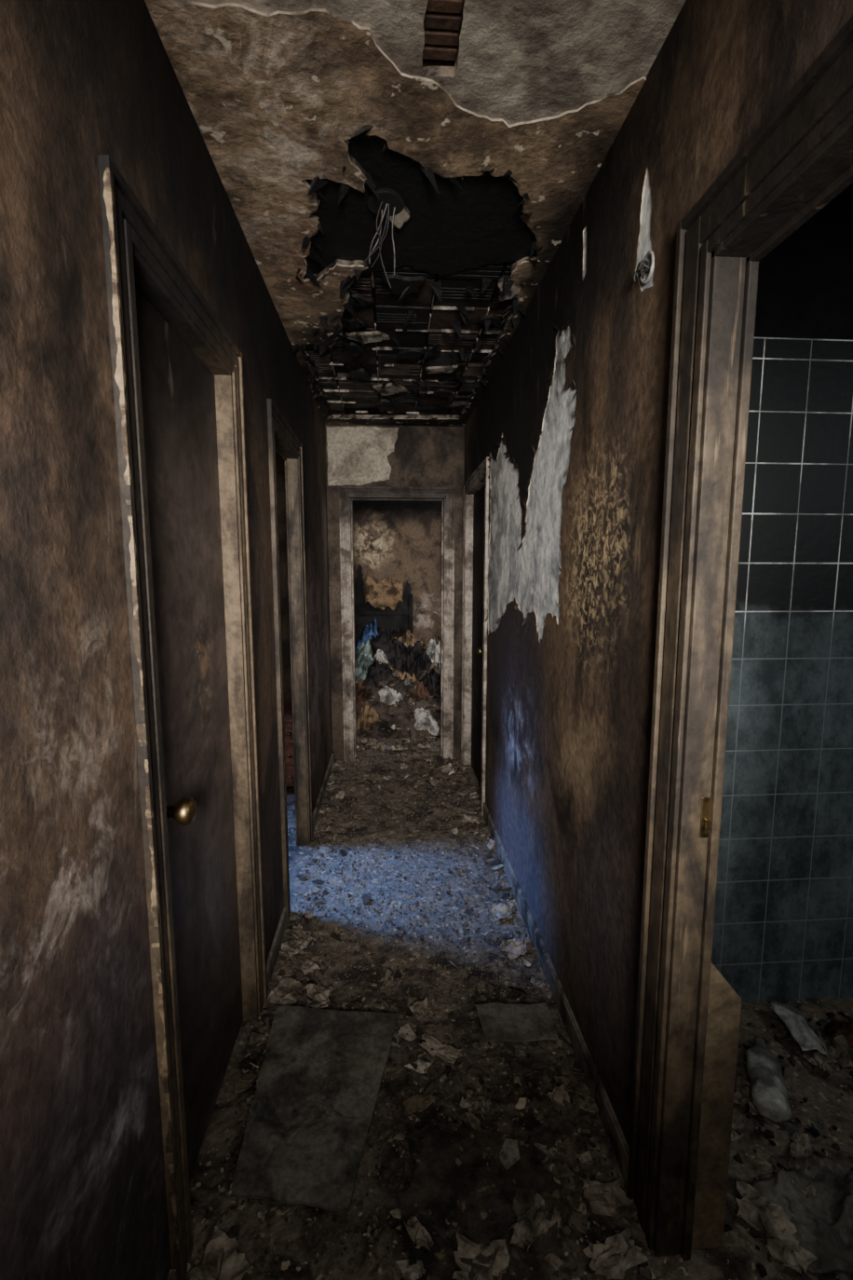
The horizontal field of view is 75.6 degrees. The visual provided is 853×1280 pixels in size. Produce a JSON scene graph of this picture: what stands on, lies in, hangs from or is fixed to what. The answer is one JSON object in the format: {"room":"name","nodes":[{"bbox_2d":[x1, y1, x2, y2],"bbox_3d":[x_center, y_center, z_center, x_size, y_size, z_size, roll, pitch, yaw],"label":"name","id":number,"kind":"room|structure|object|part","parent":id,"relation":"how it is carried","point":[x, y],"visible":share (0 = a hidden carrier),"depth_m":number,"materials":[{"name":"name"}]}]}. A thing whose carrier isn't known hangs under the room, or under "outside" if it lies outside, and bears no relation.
{"room":"abandoned house hallway","nodes":[
{"label":"abandoned house hallway","id":0,"kind":"room"},
{"bbox_2d":[0,0,332,1279],"bbox_3d":[-0.545,0.030,1.128,0.055,2.725,5.900,0,7,-4],"label":"wall","id":1,"kind":"structure","parent":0,"point":[83,1196],"depth_m":0.80,"materials":[{"name":"paint"}]},
{"bbox_2d":[275,424,464,760],"bbox_3d":[-0.981,-0.332,4.081,5.800,2.725,0.103,0,7,-4],"label":"wall","id":2,"kind":"structure","parent":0,"point":[356,455],"depth_m":3.98,"materials":[{"name":"paint"}]},
{"bbox_2d":[339,486,454,761],"bbox_3d":[-0.216,-0.099,4.153,0.836,2.045,0.122,0,7,-4],"label":"trim","id":3,"kind":"structure","parent":2,"relation":"attached to","point":[445,496],"depth_m":4.08,"materials":[{"name":"wood"}]},
{"bbox_2d":[328,274,436,414],"bbox_3d":[-0.018,-1.272,1.004,1.240,0.050,5.900,0,7,-4],"label":"ceiling joists","id":4,"kind":"object","parent":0,"point":[374,292],"depth_m":2.58,"materials":[{"name":"brown wood"}]},
{"bbox_2d":[361,188,404,287],"bbox_3d":[-0.130,-1.173,1.613,0.129,0.200,0.164,0,7,-4],"label":"rose","id":5,"kind":"object","parent":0,"point":[390,203],"depth_m":1.59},
{"bbox_2d":[144,0,644,426],"bbox_3d":[-0.119,-1.359,2.483,1.041,0.005,2.937,0,7,-4],"label":"paint","id":6,"kind":"object","parent":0,"point":[274,99],"depth_m":1.32,"materials":[{"name":"brown paint"}]},
{"bbox_2d":[353,501,441,647],"bbox_3d":[-0.135,-0.498,5.635,4.100,2.675,2.900,0,7,-4],"label":"wall","id":7,"kind":"structure","parent":0,"point":[398,540],"depth_m":6.91,"materials":[{"name":"brown paint"}]},
{"bbox_2d":[177,0,685,418],"bbox_3d":[-0.018,-1.191,1.014,1.040,0.020,5.900,0,7,-4],"label":"ceiling","id":8,"kind":"structure","parent":0,"point":[518,61],"depth_m":1.11,"materials":[{"name":"paint"}]},
{"bbox_2d":[186,735,852,1279],"bbox_3d":[-0.779,1.100,2.758,6.000,0.026,8.900,0,7,-4],"label":"floor","id":9,"kind":"structure","parent":0,"point":[738,1259],"depth_m":1.58,"materials":[{"name":"brown wood"}]},
{"bbox_2d":[284,704,294,786],"bbox_3d":[-1.079,0.730,3.708,0.655,0.492,0.448,0,7,-4],"label":"dresser","id":10,"kind":"object","parent":9,"relation":"on","point":[288,708],"visible":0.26,"depth_m":3.53,"materials":[{"name":"brown wood"}]},
{"bbox_2d":[229,1006,398,1213],"bbox_3d":[-0.271,1.231,1.504,0.399,0.022,0.599,0,7,-4],"label":"panel","id":11,"kind":"object","parent":9,"relation":"on","point":[320,1082],"visible":1,"depth_m":1.46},
{"bbox_2d":[354,563,413,643],"bbox_3d":[-0.530,-0.190,6.902,0.723,1.554,0.133,0,7,-4],"label":"headboard","id":12,"kind":"object","parent":9,"relation":"on","point":[385,602],"visible":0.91,"depth_m":6.88,"materials":[{"name":"brown wood"}]},
{"bbox_2d":[354,619,440,751],"bbox_3d":[-0.197,0.272,5.638,2.564,0.980,2.594,0,7,-4],"label":"rubble","id":13,"kind":"object","parent":9,"relation":"on","point":[398,674],"visible":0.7,"depth_m":5.12,"materials":[{"name":"fabric"}]},
{"bbox_2d":[399,1128,570,1279],"bbox_3d":[0.108,1.283,1.186,0.396,0.023,0.455,0,7,-4],"label":"sheet","id":14,"kind":"object","parent":9,"relation":"on","point":[444,1190],"visible":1,"depth_m":1.25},
{"bbox_2d":[476,1003,558,1042],"bbox_3d":[0.282,1.202,1.732,0.232,0.017,0.146,0,7,-4],"label":"panel","id":15,"kind":"object","parent":9,"relation":"on","point":[498,1022],"visible":1,"depth_m":1.72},
{"bbox_2d":[184,734,852,1279],"bbox_3d":[0.510,1.061,2.885,2.446,0.086,4.300,0,7,-4],"label":"debris","id":16,"kind":"object","parent":9,"relation":"on","point":[607,1198],"visible":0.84,"depth_m":1.50,"materials":[{"name":"paint"}]},
{"bbox_2d":[692,962,741,1250],"bbox_3d":[0.594,0.960,1.173,0.073,0.668,0.090,0,7,-4],"label":"wood board","id":17,"kind":"object","parent":9,"relation":"on","point":[725,1003],"visible":0.52,"depth_m":1.13,"materials":[{"name":"brown wood"}]},
{"bbox_2d":[746,1035,791,1123],"bbox_3d":[0.945,1.208,1.532,0.090,0.070,0.240,3,8,24],"label":"plastic bottle","id":18,"kind":"object","parent":9,"relation":"on","point":[769,1095],"visible":1,"depth_m":1.47,"materials":[{"name":"plastic"}]},
{"bbox_2d":[769,1000,829,1059],"bbox_3d":[1.138,1.194,1.676,0.110,0.062,0.175,1,7,10],"label":"paper sheet","id":19,"kind":"object","parent":9,"relation":"on","point":[802,1031],"visible":1,"depth_m":1.67,"materials":[{"name":"white paper"}]},
{"bbox_2d":[749,1150,852,1279],"bbox_3d":[0.937,1.256,1.192,0.409,0.073,0.298,1,7,5],"label":"heap","id":20,"kind":"object","parent":9,"relation":"on","point":[818,1191],"visible":1,"depth_m":1.22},
{"bbox_2d":[817,1021,852,1052],"bbox_3d":[1.371,1.204,1.669,0.373,0.062,0.158,0,7,-4],"label":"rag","id":21,"kind":"object","parent":9,"relation":"on","point":[843,1029],"visible":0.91,"depth_m":1.67,"materials":[{"name":"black fabric"}]},
{"bbox_2d":[488,168,654,639],"bbox_3d":[0.513,0.021,1.199,0.065,2.725,5.900,0,7,-4],"label":"wall","id":22,"kind":"structure","parent":0,"point":[528,572],"depth_m":2.02,"materials":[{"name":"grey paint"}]},
{"bbox_2d":[461,456,490,815],"bbox_3d":[0.338,-0.039,3.603,0.083,2.060,0.940,0,7,-4],"label":"trim","id":23,"kind":"structure","parent":22,"relation":"attached to","point":[480,478],"depth_m":3.91,"materials":[{"name":"wood"}]},
{"bbox_2d":[471,485,484,785],"bbox_3d":[0.337,0.000,3.608,0.110,1.964,0.764,0,7,-4],"label":"door slab","id":24,"kind":"structure","parent":22,"relation":"in","point":[479,497],"depth_m":3.74,"materials":[{"name":"brown wood"}]},
{"bbox_3d":[0.340,0.067,3.314,0.075,0.061,0.061,0,7,-4],"label":"knob","id":25,"kind":"part","parent":24,"relation":"part of","materials":[{"name":"gold metal"}]},
{"bbox_2d":[482,802,629,1188],"bbox_3d":[0.408,1.121,2.259,0.012,0.083,2.010,0,7,-4],"label":"baseboard","id":26,"kind":"structure","parent":22,"relation":"attached to","point":[612,1127],"depth_m":1.68,"materials":[{"name":"brown wood"}]},
{"bbox_2d":[633,250,655,284],"bbox_3d":[0.463,-0.793,1.171,0.025,0.060,0.060,0,7,-4],"label":"junction box","id":27,"kind":"object","parent":22,"relation":"attached to","point":[646,270],"visible":1,"depth_m":1.16,"materials":[{"name":"white plastic"}]},
{"bbox_2d":[464,0,852,1146],"bbox_3d":[0.479,0.042,1.199,0.004,2.485,5.900,0,7,-4],"label":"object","id":28,"kind":"structure","parent":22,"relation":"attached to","point":[569,710],"depth_m":1.40,"materials":[{"name":"paint"}]},
{"bbox_2d":[486,324,579,639],"bbox_3d":[0.386,-0.509,2.353,0.016,1.177,1.485,0,7,-4],"label":"paint","id":29,"kind":"object","parent":28,"relation":"attached to","point":[555,326],"visible":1,"depth_m":2.23,"materials":[{"name":"grey paint"}]},
{"bbox_2d":[699,797,711,837],"bbox_3d":[0.529,0.336,1.036,0.020,0.080,0.010,0,7,-4],"label":"strike plate","id":30,"kind":"object","parent":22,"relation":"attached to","point":[705,820],"visible":1,"depth_m":1.04,"materials":[{"name":"gold metal"}]},
{"bbox_2d":[627,14,852,1260],"bbox_3d":[0.536,0.319,0.667,0.084,2.065,0.960,0,7,-4],"label":"trim","id":31,"kind":"structure","parent":22,"relation":"attached to","point":[800,158],"depth_m":1.01,"materials":[{"name":"brown wood"}]},
{"bbox_2d":[711,200,852,1002],"bbox_3d":[1.514,0.099,0.778,1.875,2.675,2.110,0,7,-4],"label":"wall","id":32,"kind":"structure","parent":0,"point":[783,924],"depth_m":1.70,"materials":[{"name":"tile"}]},
{"bbox_2d":[832,183,852,201],"bbox_3d":[1.515,-1.179,0.616,1.875,0.100,2.100,0,7,-4],"label":"ceiling","id":33,"kind":"structure","parent":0,"point":[847,195],"depth_m":1.53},
{"bbox_3d":[-2.237,-1.416,2.551,3.105,0.100,2.500,0,7,-4],"label":"ceiling","id":34,"kind":"structure","parent":0,"visible":0},
{"bbox_2d":[312,272,350,320],"bbox_3d":[-0.413,-1.324,2.142,0.235,0.012,0.387,0,7,-4],"label":"scrap","id":35,"kind":"object","parent":34,"relation":"attached to","point":[347,297],"visible":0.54,"depth_m":2.11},
{"bbox_2d":[341,330,390,344],"bbox_3d":[-0.270,-1.364,2.466,0.183,0.012,0.124,3,8,25],"label":"scrap","id":36,"kind":"object","parent":34,"relation":"attached to","point":[374,335],"visible":0.94,"depth_m":2.46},
{"bbox_2d":[387,204,411,229],"bbox_3d":[-0.087,-1.260,1.624,0.073,0.012,0.111,3,8,25],"label":"scrap","id":37,"kind":"object","parent":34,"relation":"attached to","point":[405,214],"visible":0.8,"depth_m":1.63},
{"bbox_2d":[306,0,514,415],"bbox_3d":[-0.059,-1.316,1.706,1.166,0.054,4.507,0,7,-4],"label":"ceiling laths","id":38,"kind":"object","parent":34,"relation":"on","point":[442,17],"visible":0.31,"depth_m":2.48,"materials":[{"name":"wood"}]},
{"bbox_2d":[342,341,363,354],"bbox_3d":[-0.353,-1.383,2.607,0.102,0.014,0.112,0,7,-4],"label":"char scab","id":39,"kind":"object","parent":38,"relation":"attached to","point":[354,347],"visible":0.94,"depth_m":2.60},
{"bbox_2d":[341,318,367,330],"bbox_3d":[-0.310,-1.352,2.352,0.088,0.014,0.075,5,9,36],"label":"char scab","id":40,"kind":"object","parent":38,"relation":"attached to","point":[353,326],"visible":0.97,"depth_m":2.34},
{"bbox_2d":[346,368,371,379],"bbox_3d":[-0.354,-1.426,2.958,0.113,0.014,0.111,5,9,37],"label":"char scab","id":41,"kind":"object","parent":38,"relation":"attached to","point":[360,374],"visible":0.98,"depth_m":2.94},
{"bbox_2d":[347,292,376,306],"bbox_3d":[-0.259,-1.326,2.143,0.127,0.014,0.074,0,7,-4],"label":"char scab","id":42,"kind":"object","parent":38,"relation":"attached to","point":[366,300],"visible":0.92,"depth_m":2.13,"materials":[{"name":"black wood"}]},
{"bbox_2d":[375,398,394,405],"bbox_3d":[-0.263,-1.484,3.432,0.114,0.014,0.080,0,7,-4],"label":"char scab","id":43,"kind":"object","parent":38,"relation":"attached to","point":[380,401],"visible":0.96,"depth_m":3.42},
{"bbox_2d":[371,383,408,395],"bbox_3d":[-0.213,-1.451,3.175,0.173,0.012,0.162,4,8,27],"label":"scrap","id":44,"kind":"object","parent":38,"relation":"attached to","point":[389,388],"visible":0.91,"depth_m":3.17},
{"bbox_2d":[384,273,423,293],"bbox_3d":[-0.083,-1.312,2.028,0.142,0.014,0.115,0,7,-4],"label":"char scab","id":45,"kind":"object","parent":38,"relation":"attached to","point":[400,283],"visible":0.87,"depth_m":2.00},
{"bbox_2d":[307,273,501,414],"bbox_3d":[-0.152,-1.437,2.859,1.151,0.014,1.832,0,7,-4],"label":"mortar lines","id":46,"kind":"object","parent":38,"relation":"attached to","point":[440,307],"visible":0.62,"depth_m":2.70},
{"bbox_2d":[397,347,424,360],"bbox_3d":[-0.071,-1.391,2.668,0.147,0.014,0.111,1,7,8],"label":"char scab","id":47,"kind":"object","parent":38,"relation":"attached to","point":[410,353],"visible":0.89,"depth_m":2.66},
{"bbox_2d":[422,345,440,357],"bbox_3d":[0.025,-1.388,2.648,0.087,0.014,0.105,0,7,-4],"label":"char scab","id":48,"kind":"object","parent":38,"relation":"attached to","point":[436,351],"visible":0.78,"depth_m":2.63,"materials":[{"name":"black wood"}]},
{"bbox_2d":[425,365,456,373],"bbox_3d":[0.082,-1.414,2.872,0.157,0.012,0.071,2,7,13],"label":"scrap","id":49,"kind":"object","parent":38,"relation":"attached to","point":[446,368],"visible":0.98,"depth_m":2.85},
{"bbox_2d":[431,388,452,397],"bbox_3d":[0.091,-1.464,3.263,0.124,0.014,0.129,0,7,-4],"label":"char scab","id":50,"kind":"object","parent":38,"relation":"attached to","point":[442,392],"visible":1,"depth_m":3.24,"materials":[{"name":"black wood"}]},
{"bbox_2d":[446,403,462,408],"bbox_3d":[0.176,-1.495,3.522,0.106,0.014,0.059,-2,7,-14],"label":"char scab","id":51,"kind":"object","parent":38,"relation":"attached to","point":[449,406],"visible":0.97,"depth_m":3.50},
{"bbox_2d":[476,312,504,324],"bbox_3d":[0.266,-1.347,2.317,0.093,0.014,0.088,6,9,41],"label":"char scab","id":52,"kind":"object","parent":38,"relation":"attached to","point":[493,317],"visible":0.94,"depth_m":2.30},
{"bbox_2d":[293,126,548,425],"bbox_3d":[-0.130,-1.354,2.567,1.037,0.049,2.561,0,7,-4],"label":"flakes","id":53,"kind":"object","parent":34,"relation":"attached to","point":[321,185],"visible":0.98,"depth_m":2.16,"materials":[{"name":"black paint"}]},
{"bbox_2d":[305,137,536,276],"bbox_3d":[-0.021,-1.276,1.651,0.855,0.004,0.797,0,7,-4],"label":"hole","id":54,"kind":"object","parent":34,"relation":"on","point":[455,230],"visible":0.25,"depth_m":1.68,"materials":[{"name":"black"}]},
{"bbox_2d":[497,278,521,301],"bbox_3d":[0.319,-1.312,2.044,0.108,0.012,0.188,1,7,6],"label":"scrap","id":55,"kind":"object","parent":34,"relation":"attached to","point":[516,289],"visible":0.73,"depth_m":2.06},
{"bbox_3d":[-2.237,-0.138,2.707,3.105,2.675,2.500,0,7,-4],"label":"wall","id":56,"kind":"structure","parent":0,"visible":0},
{"bbox_2d":[96,154,267,1279],"bbox_3d":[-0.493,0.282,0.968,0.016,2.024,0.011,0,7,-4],"label":"door frame","id":57,"kind":"structure","parent":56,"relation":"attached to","point":[119,375],"depth_m":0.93,"materials":[{"name":"wood"}]},
{"bbox_2d":[135,286,243,1183],"bbox_3d":[-0.548,0.277,1.352,0.109,1.964,0.589,0,7,-4],"label":"door slab","id":58,"kind":"structure","parent":56,"relation":"in","point":[179,412],"depth_m":1.34,"materials":[{"name":"brown wood"}]},
{"bbox_3d":[-0.515,0.354,1.134,0.075,0.072,0.072,0,7,-4],"label":"knob","id":59,"kind":"part","parent":58,"relation":"part of","materials":[{"name":"gold metal"}]},
{"bbox_2d":[166,751,334,1279],"bbox_3d":[-0.511,1.246,1.279,0.013,0.075,5.900,0,7,-4],"label":"baseboard","id":60,"kind":"structure","parent":56,"relation":"attached to","point":[273,955],"depth_m":2.13,"materials":[{"name":"brown wood"}]},
{"bbox_2d":[266,398,313,922],"bbox_3d":[-0.627,0.098,2.489,0.073,2.060,0.730,0,7,-4],"label":"trim","id":61,"kind":"structure","parent":56,"relation":"attached to","point":[282,440],"depth_m":2.69,"materials":[{"name":"brown wood"}]}
]}

